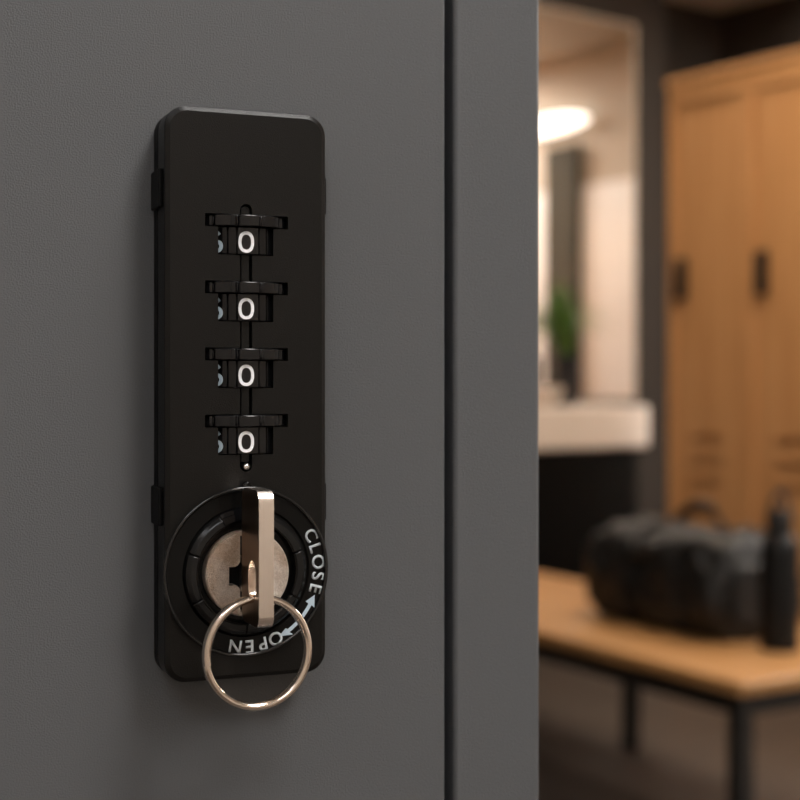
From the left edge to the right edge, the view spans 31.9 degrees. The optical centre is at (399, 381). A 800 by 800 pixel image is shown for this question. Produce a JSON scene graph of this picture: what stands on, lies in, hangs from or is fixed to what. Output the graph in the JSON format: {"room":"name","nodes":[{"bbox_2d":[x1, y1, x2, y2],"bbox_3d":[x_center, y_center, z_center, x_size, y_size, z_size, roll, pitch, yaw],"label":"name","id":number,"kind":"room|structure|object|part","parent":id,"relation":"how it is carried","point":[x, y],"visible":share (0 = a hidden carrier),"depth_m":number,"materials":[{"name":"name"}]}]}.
{"room":"changing room","nodes":[
{"label":"changing room","id":0,"kind":"room"},
{"bbox_2d":[538,0,719,520],"bbox_3d":[-1.105,-0.357,4.358,6.400,2.615,0.350,0,0,-36],"label":"wall","id":1,"kind":"structure","parent":0,"point":[674,39],"depth_m":5.70,"materials":[{"name":"grey paint"}]},
{"bbox_2d":[538,4,635,399],"bbox_3d":[0.547,-0.680,5.326,0.970,1.500,0.023,0,0,-36],"label":"mirror","id":2,"kind":"object","parent":1,"relation":"attached to","point":[587,63],"visible":0.58,"depth_m":5.45,"materials":[{"name":"beige mirror"}]},
{"bbox_2d":[538,658,799,799],"bbox_3d":[0.791,0.990,1.749,6.600,0.080,6.800,0,0,-36],"label":"floor","id":3,"kind":"structure","parent":0,"point":[681,754],"depth_m":3.63,"materials":[{"name":"brown wood"}]},
{"bbox_2d":[0,0,537,799],"bbox_3d":[-0.218,0.059,0.504,0.367,1.781,0.451,0,0,-22],"label":"locker","id":4,"kind":"object","parent":3,"relation":"on","point":[424,686],"visible":0.83,"depth_m":0.34,"materials":[{"name":"grey metal"}]},
{"bbox_2d":[151,106,327,681],"bbox_3d":[-0.037,0.003,0.326,0.040,0.131,0.016,0,0,-22],"label":"lock","id":5,"kind":"object","parent":4,"relation":"attached to","point":[238,197],"visible":1,"depth_m":0.32,"materials":[{"name":"black plastic"}]},
{"bbox_2d":[239,487,273,627],"bbox_3d":[-0.032,0.039,0.312,0.004,0.030,0.018,0,0,-21],"label":"key","id":6,"kind":"object","parent":5,"relation":"in","point":[256,565],"visible":1,"depth_m":0.30,"materials":[{"name":"silver metal"}]},
{"bbox_3d":[-0.035,0.043,0.319,0.003,0.009,0.004,0,0,-22],"label":"blade","id":7,"kind":"part","parent":6,"relation":"part of","materials":[{"name":"metal"}]},
{"bbox_2d":[202,594,311,710],"bbox_3d":[-0.031,0.059,0.308,0.025,0.026,0.004,0,0,-22],"label":"ring","id":8,"kind":"object","parent":6,"relation":"hanging from","point":[232,606],"visible":1,"depth_m":0.31,"materials":[{"name":"silver metal"}]},
{"bbox_2d":[538,448,636,580],"bbox_3d":[0.350,0.597,5.001,1.110,0.706,0.295,0,0,-36],"label":"vanity cabinet","id":9,"kind":"object","parent":3,"relation":"on","point":[581,493],"visible":0.16,"depth_m":5.03,"materials":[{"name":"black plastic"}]},
{"bbox_2d":[538,387,648,450],"bbox_3d":[0.361,0.131,5.003,1.170,0.225,0.329,0,0,-36],"label":"washbasin","id":10,"kind":"object","parent":9,"relation":"in","point":[581,426],"visible":0.37,"depth_m":5.04,"materials":[{"name":"beige ceramic"}]},
{"bbox_3d":[0.454,0.052,5.071,0.280,0.068,0.280,0,0,-36],"label":"basin bowl","id":11,"kind":"part","parent":10,"relation":"part of","materials":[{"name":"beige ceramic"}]},
{"bbox_2d":[538,274,617,404],"bbox_3d":[0.613,-0.160,5.138,0.447,0.492,0.313,0,0,-36],"label":"potted plant","id":12,"kind":"object","parent":10,"relation":"on","point":[567,365],"visible":0.96,"depth_m":5.19,"materials":[{"name":"green plant"}]},
{"bbox_3d":[0.627,-0.006,5.233,0.110,0.185,0.110,0,0,-36],"label":"pot","id":13,"kind":"part","parent":12,"relation":"part of","materials":[{"name":"black"}]},
{"bbox_2d":[538,572,799,799],"bbox_3d":[0.490,0.750,3.351,0.570,0.400,1.500,0,0,-30],"label":"bench","id":14,"kind":"object","parent":3,"relation":"on","point":[743,680],"visible":0.34,"depth_m":2.84,"materials":[{"name":"brown wood"}]},
{"bbox_3d":[0.600,0.786,3.640,0.036,0.328,0.036,0,0,-30],"label":"leg","id":15,"kind":"part","parent":14,"relation":"part of","materials":[{"name":"black metal"}]},
{"bbox_3d":[0.490,0.564,3.351,0.570,0.028,1.500,0,0,-30],"label":"seat","id":16,"kind":"part","parent":14,"relation":"part of","materials":[{"name":"brown wood"}]},
{"bbox_3d":[0.490,0.602,3.351,0.510,0.040,1.440,0,0,-30],"label":"frame","id":17,"kind":"part","parent":14,"relation":"part of","materials":[{"name":"black metal"}]},
{"bbox_2d":[585,499,766,641],"bbox_3d":[0.647,0.409,3.171,0.304,0.282,0.476,0,0,-30],"label":"duffel bag","id":18,"kind":"object","parent":14,"relation":"on","point":[699,580],"visible":0.85,"depth_m":3.03,"materials":[{"name":"black fabric"}]},
{"bbox_3d":[0.565,0.360,3.118,0.108,0.057,0.181,0,0,-30],"label":"handle","id":19,"kind":"part","parent":18,"relation":"part of","materials":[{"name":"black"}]},
{"bbox_3d":[0.685,0.318,3.205,0.035,0.092,0.208,0,0,-30],"label":"handle","id":20,"kind":"part","parent":18,"relation":"part of","materials":[{"name":"black fabric"}]},
{"bbox_3d":[0.638,0.786,2.620,0.036,0.328,0.036,0,0,-30],"label":"leg","id":21,"kind":"part","parent":14,"relation":"part of","materials":[{"name":"black metal"}]},
{"bbox_2d":[759,491,799,652],"bbox_3d":[0.780,0.387,2.880,0.082,0.326,0.082,0,0,-12],"label":"water bottle","id":22,"kind":"object","parent":14,"relation":"on","point":[779,549],"visible":1,"depth_m":2.85,"materials":[{"name":"black metal"}]},
{"bbox_2d":[666,62,746,527],"bbox_3d":[1.161,-0.020,4.601,0.486,1.940,0.328,0,0,-36],"label":"locker","id":23,"kind":"object","parent":3,"relation":"on","point":[707,110],"visible":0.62,"depth_m":4.47,"materials":[{"name":"orange wood"}]},
{"bbox_3d":[0.909,-0.335,4.553,0.024,0.137,0.045,0,0,-36],"label":"handle","id":24,"kind":"part","parent":23,"relation":"part of","materials":[{"name":"black metal"}]},
{"bbox_2d":[745,49,799,546],"bbox_3d":[1.354,-0.020,4.335,0.486,1.940,0.328,0,0,-36],"label":"locker","id":25,"kind":"object","parent":3,"relation":"on","point":[773,81],"visible":0.73,"depth_m":4.27,"materials":[{"name":"orange wood"}]},
{"bbox_3d":[1.103,-0.335,4.287,0.024,0.137,0.045,0,0,-36],"label":"handle","id":26,"kind":"part","parent":25,"relation":"part of","materials":[{"name":"black metal"}]},
{"bbox_2d":[670,0,761,11],"bbox_3d":[0.791,-1.705,1.749,6.600,0.080,6.800,0,0,-36],"label":"ceiling","id":27,"kind":"structure","parent":0,"point":[715,5],"depth_m":6.16,"materials":[{"name":"beige paint"}]},
{"bbox_2d":[720,0,799,66],"bbox_3d":[1.613,-0.357,6.147,0.100,2.615,0.650,0,0,-36],"label":"wall","id":28,"kind":"structure","parent":0,"point":[764,28],"depth_m":6.12,"materials":[{"name":"grey paint"}]}
]}

